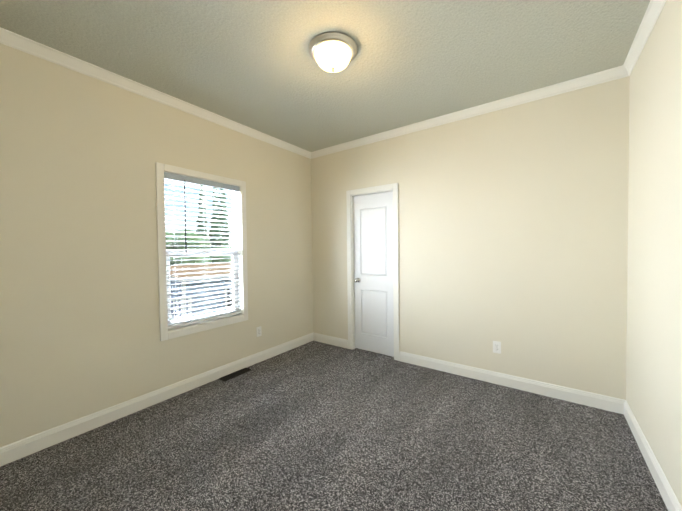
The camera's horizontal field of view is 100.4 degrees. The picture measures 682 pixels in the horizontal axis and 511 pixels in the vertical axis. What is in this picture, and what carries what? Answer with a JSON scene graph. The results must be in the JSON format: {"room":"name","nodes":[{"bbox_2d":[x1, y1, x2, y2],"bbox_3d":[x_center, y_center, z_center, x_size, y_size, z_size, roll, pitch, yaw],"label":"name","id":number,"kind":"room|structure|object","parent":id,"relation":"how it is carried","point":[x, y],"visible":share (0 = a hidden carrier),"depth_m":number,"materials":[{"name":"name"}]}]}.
{"room":"empty bedroom","nodes":[
{"label":"empty bedroom","id":0,"kind":"room"},
{"bbox_2d":[0,43,312,446],"bbox_3d":[-1.491,-0.071,2.734,0.120,2.700,3.495,0,2,36],"label":"wall","id":1,"kind":"structure","parent":0,"point":[81,154],"depth_m":2.18,"materials":[{"name":"paint"}]},
{"bbox_2d":[0,27,311,158],"bbox_3d":[-1.439,-1.383,2.656,0.044,0.076,3.495,0,2,36],"label":"crown molding","id":2,"kind":"structure","parent":1,"relation":"attached to","point":[60,58],"depth_m":2.27,"materials":[{"name":"white wood"}]},
{"bbox_2d":[0,333,311,466],"bbox_3d":[-1.422,1.221,2.724,0.014,0.114,3.495,0,2,36],"label":"baseboard","id":3,"kind":"structure","parent":1,"relation":"attached to","point":[19,449],"depth_m":2.28,"materials":[{"name":"white wood"}]},
{"bbox_2d":[156,162,247,340],"bbox_3d":[-1.329,-0.038,2.843,0.016,1.561,0.906,0,2,36],"label":"window frame","id":4,"kind":"structure","parent":1,"relation":"in","point":[161,168],"depth_m":2.59,"materials":[{"name":"white wood"}]},
{"bbox_2d":[164,171,242,331],"bbox_3d":[-1.366,-0.038,2.870,0.075,1.445,0.790,0,2,36],"label":"liner","id":5,"kind":"object","parent":1,"relation":"attached to","point":[239,236],"visible":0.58,"depth_m":3.17,"materials":[{"name":"white wood"}]},
{"bbox_2d":[164,180,238,328],"bbox_3d":[-1.407,-0.039,2.899,0.060,1.445,0.790,0,2,36],"label":"window","id":6,"kind":"structure","parent":5,"relation":"attached to","point":[228,251],"depth_m":2.93,"materials":[{"name":"white plastic"}]},
{"bbox_2d":[164,172,241,328],"bbox_3d":[-1.362,-0.050,2.867,0.062,1.405,0.770,0,2,36],"label":"window blinds","id":7,"kind":"object","parent":6,"relation":"attached to","point":[182,178],"visible":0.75,"depth_m":2.81,"materials":[{"name":"white plastic"}]},
{"bbox_2d":[184,180,186,252],"bbox_3d":[-1.460,-0.362,2.665,0.011,0.680,0.011,0,2,36],"label":"blind wand","id":8,"kind":"object","parent":7,"relation":"hanging from","point":[185,218],"visible":1,"depth_m":2.66,"materials":[{"name":"black"}]},
{"bbox_2d":[256,326,261,336],"bbox_3d":[-0.967,0.899,3.357,0.008,0.115,0.070,0,2,36],"label":"outlet","id":9,"kind":"object","parent":1,"relation":"attached to","point":[259,331],"visible":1,"depth_m":3.35,"materials":[{"name":"white plastic"}]},
{"bbox_2d":[0,0,649,151],"bbox_3d":[-0.136,-1.474,1.712,3.502,0.120,3.735,0,2,36],"label":"ceiling","id":10,"kind":"structure","parent":0,"point":[252,64],"depth_m":1.97,"materials":[{"name":"paint"}]},
{"bbox_2d":[308,32,356,72],"bbox_3d":[-0.055,-1.345,1.966,0.336,0.150,0.336,0,2,36],"label":"ceiling light","id":11,"kind":"object","parent":10,"relation":"attached to","point":[332,52],"visible":1,"depth_m":1.88,"materials":[{"name":"white glass"}]},
{"bbox_2d":[0,341,667,510],"bbox_3d":[-0.105,1.345,1.776,3.502,0.120,3.735,0,2,36],"label":"floor","id":12,"kind":"structure","parent":0,"point":[314,426],"depth_m":1.86,"materials":[{"name":"carpet"}]},
{"bbox_2d":[219,368,250,381],"bbox_3d":[-1.121,1.265,3.029,0.105,0.007,0.330,0,2,36],"label":"air vent register","id":13,"kind":"object","parent":12,"relation":"on","point":[234,374],"visible":1,"depth_m":3.02,"materials":[{"name":"brown metal"}]},
{"bbox_2d":[311,76,629,399],"bbox_3d":[0.938,-0.109,3.208,3.502,2.700,0.120,0,2,36],"label":"wall","id":14,"kind":"structure","parent":0,"point":[513,229],"depth_m":2.67,"materials":[{"name":"paint"}]},
{"bbox_2d":[312,332,347,348],"bbox_3d":[-0.147,1.179,3.948,0.588,0.114,0.014,0,2,36],"label":"baseboard","id":15,"kind":"structure","parent":14,"relation":"attached to","point":[335,341],"depth_m":3.94,"materials":[{"name":"white wood"}]},
{"bbox_2d":[346,183,398,360],"bbox_3d":[0.415,0.195,3.586,0.727,2.086,0.136,0,2,36],"label":"door frame","id":16,"kind":"structure","parent":14,"relation":"attached to","point":[393,186],"depth_m":3.58,"materials":[{"name":"white wood"}]},
{"bbox_2d":[354,191,393,356],"bbox_3d":[0.418,0.226,3.591,0.577,1.999,0.035,0,2,36],"label":"door","id":17,"kind":"structure","parent":14,"relation":"in","point":[373,268],"depth_m":3.57,"materials":[{"name":"white wood"}]},
{"bbox_2d":[312,66,623,157],"bbox_3d":[0.879,-1.419,3.110,3.150,0.076,0.044,0,2,36],"label":"crown molding","id":18,"kind":"structure","parent":14,"relation":"attached to","point":[611,74],"depth_m":2.72,"materials":[{"name":"white wood"}]},
{"bbox_2d":[493,341,500,353],"bbox_3d":[1.507,0.887,2.749,0.070,0.115,0.008,0,2,36],"label":"outlet","id":19,"kind":"object","parent":14,"relation":"attached to","point":[496,346],"visible":1,"depth_m":2.75,"materials":[{"name":"white plastic"}]},
{"bbox_2d":[399,351,619,413],"bbox_3d":[1.454,1.188,2.792,1.883,0.114,0.014,0,2,36],"label":"baseboard","id":20,"kind":"structure","parent":14,"relation":"attached to","point":[599,401],"depth_m":2.63,"materials":[{"name":"white wood"}]},
{"bbox_2d":[626,0,681,506],"bbox_3d":[1.250,-0.057,0.754,0.120,2.700,3.495,0,2,36],"label":"wall","id":21,"kind":"structure","parent":0,"point":[654,346],"depth_m":1.61,"materials":[{"name":"paint"}]},
{"bbox_2d":[620,0,666,76],"bbox_3d":[1.169,-1.369,0.772,0.044,0.076,3.495,0,2,36],"label":"crown molding","id":22,"kind":"structure","parent":21,"relation":"attached to","point":[655,7],"depth_m":1.81,"materials":[{"name":"white wood"}]},
{"bbox_2d":[620,399,681,510],"bbox_3d":[1.211,1.235,0.822,0.014,0.114,3.495,0,2,36],"label":"baseboard","id":23,"kind":"structure","parent":21,"relation":"attached to","point":[667,493],"depth_m":1.64,"materials":[{"name":"white wood"}]},
{"label":"outside","id":24,"kind":"structure","parent":0,"visible":0},
{"bbox_3d":[-16.833,3.515,24.113,110.000,0.300,140.000,0,2,36],"label":"ground","id":25,"kind":"structure","parent":24,"visible":0},
{"bbox_2d":[165,185,231,265],"bbox_3d":[-14.291,-4.129,28.400,11.561,14.732,21.484,0,2,36],"label":"trees","id":26,"kind":"object","parent":25,"relation":"on","point":[222,245],"depth_m":26.02,"materials":[{"name":"green plant"}]},
{"bbox_2d":[170,277,232,316],"bbox_3d":[-5.278,2.048,19.607,6.000,2.580,13.700,0,2,36],"label":"house","id":27,"kind":"structure","parent":25,"relation":"on","point":[207,292],"depth_m":13.05,"materials":[{"name":"white"}]},
{"bbox_2d":[170,263,231,277],"bbox_3d":[-5.374,0.573,19.445,6.620,0.340,14.000,0,2,36],"label":"roof","id":28,"kind":"structure","parent":27,"relation":"on","point":[223,268],"depth_m":14.23,"materials":[{"name":"brown"}]},
{"bbox_2d":[171,273,232,320],"bbox_3d":[-4.233,2.147,16.510,2.520,2.700,17.500,0,2,36],"label":"trim","id":29,"kind":"structure","parent":27,"relation":"attached to","point":[184,299],"depth_m":12.27,"materials":[{"name":"white"}]},
{"bbox_2d":[227,288,232,306],"bbox_3d":[-5.301,2.057,14.379,0.015,0.900,1.000,0,2,36],"label":"glass pane","id":30,"kind":"object","parent":29,"relation":"attached to","point":[228,293],"depth_m":14.06,"materials":[{"name":"grey"}]}
]}

